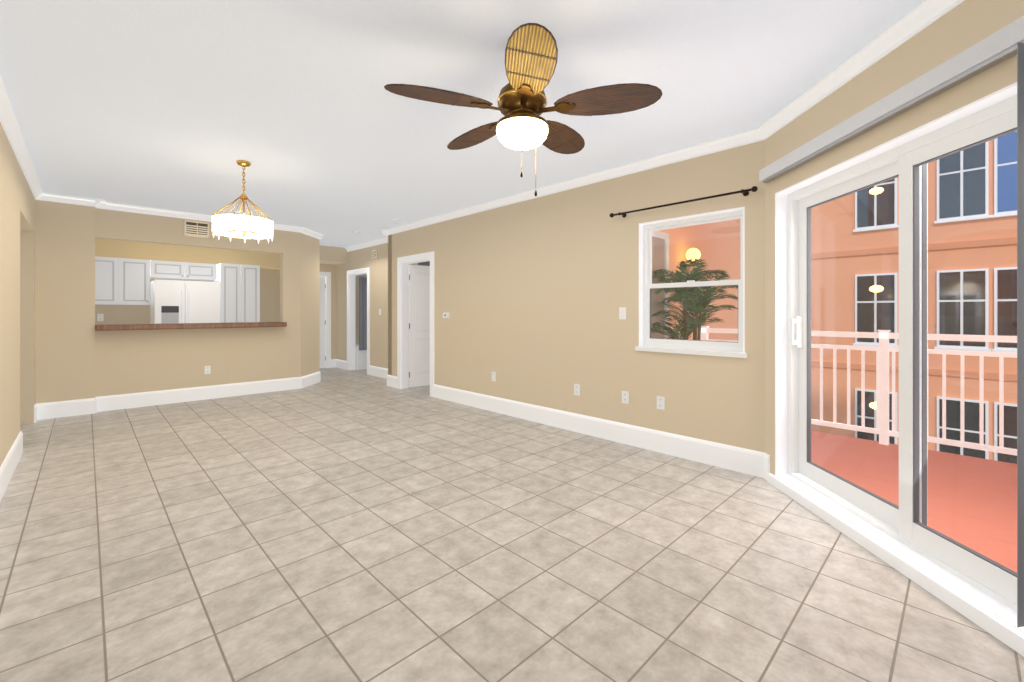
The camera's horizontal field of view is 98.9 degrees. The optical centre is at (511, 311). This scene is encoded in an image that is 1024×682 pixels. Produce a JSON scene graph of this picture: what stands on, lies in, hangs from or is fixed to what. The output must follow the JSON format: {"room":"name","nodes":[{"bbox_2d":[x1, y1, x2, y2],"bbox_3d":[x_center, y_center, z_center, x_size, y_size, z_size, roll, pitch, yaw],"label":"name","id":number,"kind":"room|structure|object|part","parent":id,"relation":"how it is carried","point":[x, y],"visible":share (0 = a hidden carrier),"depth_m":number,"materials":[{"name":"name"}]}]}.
{"room":"empty living room","nodes":[
{"label":"empty living room","id":0,"kind":"room"},
{"bbox_2d":[0,123,34,466],"bbox_3d":[-3.457,-0.065,2.859,0.130,2.630,10.820,0,0,-44],"label":"wall","id":1,"kind":"structure","parent":0,"point":[17,301],"depth_m":3.64,"materials":[{"name":"beige paint"}]},
{"bbox_2d":[0,0,963,251],"bbox_3d":[-1.860,-1.339,4.516,4.470,0.082,10.670,0,0,-44],"label":"crown molding","id":2,"kind":"structure","parent":1,"relation":"attached to","point":[921,16],"depth_m":3.52,"materials":[{"name":"white paint"}]},
{"bbox_2d":[35,200,319,403],"bbox_3d":[-4.478,-0.065,6.455,3.420,2.630,0.560,0,0,-44],"label":"wall","id":3,"kind":"structure","parent":0,"point":[78,356],"depth_m":5.77,"materials":[{"name":"beige paint"}]},
{"bbox_2d":[95,322,286,330],"bbox_3d":[-4.421,0.194,6.218,2.166,0.071,0.400,0,0,-44],"label":"countertop","id":4,"kind":"structure","parent":3,"relation":"on","point":[108,327],"depth_m":5.97,"materials":[{"name":"brown wood"}]},
{"bbox_2d":[184,220,208,237],"bbox_3d":[-4.450,-1.170,6.190,0.290,0.220,0.021,0,0,-44],"label":"air vent","id":5,"kind":"object","parent":3,"relation":"in","point":[196,229],"visible":1,"depth_m":6.18,"materials":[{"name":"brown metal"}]},
{"bbox_2d":[205,366,210,373],"bbox_3d":[-4.364,0.830,6.281,0.072,0.116,0.008,0,0,-44],"label":"outlet","id":6,"kind":"object","parent":3,"relation":"attached to","point":[207,369],"visible":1,"depth_m":6.28,"materials":[{"name":"white plastic"}]},
{"bbox_2d":[95,238,279,268],"bbox_3d":[-5.884,-1.130,7.808,3.288,0.498,0.339,0,0,-44],"label":"soffit","id":7,"kind":"structure","parent":0,"point":[139,250],"depth_m":7.66,"materials":[{"name":"beige paint"}]},
{"bbox_2d":[95,263,366,358],"bbox_3d":[-5.073,-0.065,8.925,9.230,2.630,0.130,0,0,-44],"label":"wall","id":8,"kind":"structure","parent":0,"point":[269,304],"depth_m":8.92,"materials":[{"name":"beige paint"}]},
{"bbox_2d":[97,314,102,320],"bbox_3d":[-6.756,0.090,7.191,0.072,0.116,0.008,0,0,-44],"label":"outlet","id":9,"kind":"object","parent":8,"relation":"attached to","point":[99,317],"visible":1,"depth_m":7.18,"materials":[{"name":"white plastic"}]},
{"bbox_2d":[95,256,122,303],"bbox_3d":[-6.758,-0.500,6.961,0.854,0.760,0.335,0,0,-44],"label":"upper cabinet","id":10,"kind":"object","parent":8,"relation":"attached to","point":[122,281],"depth_m":7.02,"materials":[{"name":"white wood"}]},
{"bbox_2d":[123,258,150,303],"bbox_3d":[-6.369,-0.500,7.339,0.450,0.760,0.335,0,0,-44],"label":"upper cabinet","id":11,"kind":"object","parent":8,"relation":"attached to","point":[136,272],"depth_m":7.25,"materials":[{"name":"white wood"}]},
{"bbox_2d":[151,260,215,279],"bbox_3d":[-5.869,-0.735,7.825,0.935,0.290,0.335,0,0,-44],"label":"upper cabinet","id":12,"kind":"object","parent":8,"relation":"attached to","point":[159,269],"depth_m":7.70,"materials":[{"name":"white wood"}]},
{"bbox_2d":[320,277,325,367],"bbox_3d":[-4.424,0.231,9.531,0.715,2.022,0.180,0,0,-44],"label":"door","id":13,"kind":"structure","parent":8,"relation":"in","point":[322,322],"depth_m":9.72,"materials":[{"name":"white"}]},
{"bbox_2d":[320,272,330,367],"bbox_3d":[-4.432,0.180,9.535,0.920,2.140,0.148,0,0,-44],"label":"door frame","id":14,"kind":"structure","parent":8,"relation":"attached to","point":[327,275],"depth_m":9.76,"materials":[{"name":"white paint"}]},
{"bbox_2d":[279,269,279,321],"bbox_3d":[-4.136,-0.065,8.463,0.130,2.630,1.840,0,0,-44],"label":"wall","id":15,"kind":"structure","parent":0,"point":[279,295],"depth_m":9.06,"materials":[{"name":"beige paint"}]},
{"bbox_2d":[320,245,347,264],"bbox_3d":[-4.137,-1.224,9.311,1.048,0.309,0.619,0,0,-44],"label":"soffit","id":16,"kind":"structure","parent":0,"point":[333,255],"depth_m":9.27,"materials":[{"name":"beige paint"}]},
{"bbox_2d":[336,243,387,368],"bbox_3d":[-2.903,-0.065,8.887,0.130,2.630,3.210,0,0,-44],"label":"wall","id":17,"kind":"structure","parent":0,"point":[362,258],"depth_m":8.64,"materials":[{"name":"beige paint"}]},
{"bbox_2d":[347,267,369,374],"bbox_3d":[-3.150,0.180,9.128,0.148,2.140,1.040,0,0,-44],"label":"door frame","id":18,"kind":"structure","parent":17,"relation":"attached to","point":[351,274],"depth_m":9.39,"materials":[{"name":"white paint"}]},
{"bbox_2d":[357,276,366,349],"bbox_3d":[-2.710,0.024,10.016,1.700,1.612,0.036,0,0,-44],"label":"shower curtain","id":19,"kind":"object","parent":17,"relation":"hanging from","point":[362,313],"visible":0.12,"depth_m":9.49,"materials":[{"name":"grey"}]},
{"bbox_2d":[372,250,376,258],"bbox_3d":[-2.695,-1.130,8.566,0.021,0.160,0.200,0,0,-44],"label":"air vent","id":20,"kind":"object","parent":17,"relation":"in","point":[374,253],"visible":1,"depth_m":8.56,"materials":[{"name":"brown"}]},
{"bbox_2d":[418,261,429,265],"bbox_3d":[-1.839,-0.065,9.113,1.710,2.630,0.130,0,0,-44],"label":"wall","id":21,"kind":"structure","parent":0,"point":[427,263],"depth_m":9.06,"materials":[{"name":"beige paint"}]},
{"bbox_2d":[0,0,923,247],"bbox_3d":[-1.302,-1.470,5.046,9.230,0.180,10.950,0,0,-44],"label":"ceiling","id":22,"kind":"structure","parent":0,"point":[180,105],"depth_m":2.69,"materials":[{"name":"white paint"}]},
{"bbox_2d":[212,160,272,243],"bbox_3d":[-2.468,-1.022,4.030,0.490,0.715,0.490,0,0,-44],"label":"chandelier","id":23,"kind":"object","parent":22,"relation":"hanging from","point":[243,225],"visible":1,"depth_m":3.92,"materials":[{"name":"white glass"}]},
{"bbox_2d":[392,219,400,222],"bbox_3d":[-1.726,-1.359,6.566,0.132,0.042,0.132,0,0,-44],"label":"smoke detector","id":24,"kind":"object","parent":22,"relation":"attached to","point":[396,221],"visible":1,"depth_m":6.52,"materials":[{"name":"white plastic"}]},
{"bbox_2d":[384,23,662,195],"bbox_3d":[0.035,-0.990,2.327,1.319,0.780,1.296,0,0,-44],"label":"fan","id":25,"kind":"object","parent":22,"relation":"hanging from","point":[531,54],"visible":1,"depth_m":2.16,"materials":[{"name":"brown wood"}]},
{"bbox_3d":[-0.303,-1.047,2.146,0.624,0.048,0.214,0,0,-21],"label":"blade","id":26,"kind":"part","parent":25,"relation":"part of","materials":[{"name":"brown wicker"}]},
{"bbox_3d":[-0.187,-1.047,2.580,0.214,0.048,0.624,0,0,-39],"label":"blade","id":27,"kind":"part","parent":25,"relation":"part of","materials":[{"name":"brown wood"}]},
{"bbox_3d":[0.073,-1.047,1.902,0.214,0.048,0.624,0,0,-3],"label":"blade","id":28,"kind":"part","parent":25,"relation":"part of","materials":[{"name":"yellow wicker"}]},
{"bbox_3d":[0.261,-1.047,2.604,0.214,0.048,0.624,0,0,33],"label":"blade","id":29,"kind":"part","parent":25,"relation":"part of","materials":[{"name":"brown wicker"}]},
{"bbox_3d":[0.422,-1.047,2.185,0.624,0.048,0.214,0,0,15],"label":"blade","id":30,"kind":"part","parent":25,"relation":"part of","materials":[{"name":"brown wood"}]},
{"bbox_2d":[0,367,1023,681],"bbox_3d":[-1.302,1.310,5.046,9.230,0.120,10.950,0,0,-44],"label":"floor","id":31,"kind":"structure","parent":0,"point":[342,525],"depth_m":2.19,"materials":[{"name":"tile"}]},
{"bbox_2d":[150,279,219,323],"bbox_3d":[-5.706,0.360,7.664,0.905,1.780,0.735,0,0,-44],"label":"fridge","id":32,"kind":"object","parent":31,"relation":"on","point":[176,301],"visible":0.42,"depth_m":7.40,"materials":[{"name":"white metal"}]},
{"bbox_2d":[214,263,259,322],"bbox_3d":[-5.191,0.185,8.271,0.630,2.130,0.640,0,0,-44],"label":"pantry cabinet","id":33,"kind":"object","parent":31,"relation":"on","point":[239,292],"visible":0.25,"depth_m":8.05,"materials":[{"name":"white wood"}]},
{"bbox_2d":[355,343,366,369],"bbox_3d":[-2.996,0.990,10.310,1.680,0.520,0.760,0,0,-44],"label":"bathtub","id":34,"kind":"object","parent":31,"relation":"on","point":[360,359],"visible":0.06,"depth_m":9.52,"materials":[{"name":"white ceramic"}]},
{"bbox_2d":[388,140,764,452],"bbox_3d":[0.085,-0.065,5.543,0.510,2.630,5.750,0,0,-44],"label":"wall","id":35,"kind":"structure","parent":0,"point":[531,296],"depth_m":4.45,"materials":[{"name":"beige paint"}]},
{"bbox_2d":[0,359,769,501],"bbox_3d":[-1.860,1.155,4.516,4.470,0.190,10.670,0,0,-44],"label":"baseboard","id":36,"kind":"structure","parent":35,"relation":"attached to","point":[743,460],"depth_m":5.02,"materials":[{"name":"white paint"}]},
{"bbox_2d":[397,251,433,396],"bbox_3d":[-1.463,0.180,6.849,0.148,2.140,1.040,0,0,-44],"label":"door frame","id":37,"kind":"structure","parent":35,"relation":"attached to","point":[404,262],"depth_m":7.12,"materials":[{"name":"white paint"}]},
{"bbox_2d":[409,265,429,387],"bbox_3d":[-1.354,0.231,7.446,0.831,2.022,0.186,0,0,-44],"label":"bedroom door","id":38,"kind":"structure","parent":35,"relation":"in","point":[419,325],"depth_m":7.31,"materials":[{"name":"white wood"}]},
{"bbox_2d":[443,313,448,318],"bbox_3d":[-0.942,0.050,6.212,0.029,0.085,0.120,0,0,-44],"label":"thermostat","id":39,"kind":"object","parent":35,"relation":"attached to","point":[445,315],"visible":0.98,"depth_m":6.19,"materials":[{"name":"white plastic"}]},
{"bbox_2d":[492,372,495,381],"bbox_3d":[-0.230,0.810,5.495,0.008,0.116,0.072,0,0,-44],"label":"electrical outlet","id":40,"kind":"object","parent":35,"relation":"attached to","point":[493,376],"visible":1,"depth_m":5.48,"materials":[{"name":"white plastic"}]},
{"bbox_2d":[574,384,579,395],"bbox_3d":[0.676,0.810,4.563,0.008,0.116,0.072,0,0,-44],"label":"electrical outlet","id":41,"kind":"object","parent":35,"relation":"attached to","point":[576,389],"visible":1,"depth_m":4.55,"materials":[{"name":"white plastic"}]},
{"bbox_2d":[619,307,625,319],"bbox_3d":[1.049,0.013,4.173,0.016,0.116,0.072,0,0,-44],"label":"light switch","id":42,"kind":"object","parent":35,"relation":"attached to","point":[622,312],"visible":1,"depth_m":4.17,"materials":[{"name":"white plastic"}]},
{"bbox_2d":[622,391,628,403],"bbox_3d":[1.073,0.810,4.154,0.008,0.116,0.072,0,0,-44],"label":"electrical outlet","id":43,"kind":"object","parent":35,"relation":"attached to","point":[625,397],"visible":1,"depth_m":4.15,"materials":[{"name":"white plastic"}]},
{"bbox_2d":[657,396,664,409],"bbox_3d":[1.322,0.810,3.898,0.008,0.116,0.072,0,0,-44],"label":"electrical outlet","id":44,"kind":"object","parent":35,"relation":"attached to","point":[660,403],"visible":1,"depth_m":3.90,"materials":[{"name":"white plastic"}]},
{"bbox_2d":[609,186,757,217],"bbox_3d":[1.404,-0.920,3.743,0.106,0.044,1.284,0,0,-44],"label":"curtain rod","id":45,"kind":"object","parent":35,"relation":"attached to","point":[745,192],"visible":1,"depth_m":3.61,"materials":[{"name":"brown metal"}]},
{"bbox_2d":[635,207,746,357],"bbox_3d":[1.529,-0.233,3.767,0.165,1.175,0.950,0,0,-44],"label":"window","id":46,"kind":"structure","parent":35,"relation":"in","point":[711,347],"depth_m":3.78,"materials":[{"name":"white paint"}]},
{"bbox_2d":[658,219,739,350],"bbox_3d":[2.958,1.250,6.189,5.130,18.000,0.150,0,0,-44],"label":"wall","id":47,"kind":"structure","parent":0,"point":[687,233],"depth_m":5.83,"materials":[{"name":"orange paint"}]},
{"bbox_2d":[651,231,668,347],"bbox_3d":[1.511,0.205,4.657,0.620,2.150,0.030,0,0,-44],"label":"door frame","id":48,"kind":"structure","parent":47,"relation":"attached to","point":[657,254],"depth_m":4.73,"materials":[{"name":"white"}]},
{"bbox_2d":[680,248,699,267],"bbox_3d":[2.075,-0.609,5.081,0.156,0.258,0.208,0,0,-44],"label":"sconce","id":49,"kind":"object","parent":47,"relation":"attached to","point":[695,256],"depth_m":5.01,"materials":[{"name":"yellow glass"}]},
{"bbox_2d":[765,0,1023,474],"bbox_3d":[1.988,-0.065,2.043,0.200,2.630,2.685,0,0,1],"label":"wall","id":50,"kind":"structure","parent":0,"point":[960,28],"depth_m":2.22,"materials":[{"name":"beige paint"}]},
{"bbox_2d":[759,16,1023,182],"bbox_3d":[1.855,-1.005,2.002,0.059,0.100,2.535,0,0,1],"label":"blind headrail","id":51,"kind":"object","parent":50,"relation":"attached to","point":[995,48],"visible":0.98,"depth_m":2.00,"materials":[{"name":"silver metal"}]},
{"bbox_2d":[1017,42,1023,626],"bbox_3d":[1.826,0.081,1.159,0.087,2.069,0.819,0,0,1],"label":"vertical blind","id":52,"kind":"object","parent":51,"relation":"hanging from","point":[1020,334],"visible":1,"depth_m":1.55,"materials":[{"name":"grey"}]},
{"bbox_2d":[767,82,1023,656],"bbox_3d":[1.982,0.196,2.213,0.237,2.107,2.018,0,0,1],"label":"sliding door","id":53,"kind":"structure","parent":50,"relation":"attached to","point":[971,584],"depth_m":2.20,"materials":[{"name":"white paint"}]},
{"label":"outside","id":54,"kind":"structure","parent":0,"visible":0},
{"bbox_2d":[811,430,1016,572],"bbox_3d":[3.171,1.345,2.177,3.658,0.130,5.900,0,0,-44],"label":"floor","id":55,"kind":"structure","parent":54,"point":[952,478],"depth_m":3.23,"materials":[{"name":"red"}]},
{"bbox_2d":[651,258,737,339],"bbox_3d":[1.857,0.355,4.397,0.953,1.850,0.824,0,0,-44],"label":"palm","id":56,"kind":"object","parent":55,"relation":"on","point":[688,301],"depth_m":4.37,"materials":[{"name":"green plant"}]},
{"bbox_2d":[700,326,1016,454],"bbox_3d":[4.397,0.728,3.439,0.090,1.105,5.799,0,0,-44],"label":"railing","id":57,"kind":"object","parent":55,"relation":"on","point":[881,384],"depth_m":4.20,"materials":[{"name":"white metal"}]},
{"bbox_2d":[811,131,1016,463],"bbox_3d":[8.806,0.250,12.748,0.600,30.000,42.000,0,0,-44],"label":"building","id":58,"kind":"structure","parent":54,"point":[944,280],"depth_m":10.70,"materials":[{"name":"orange paint"}]}
]}

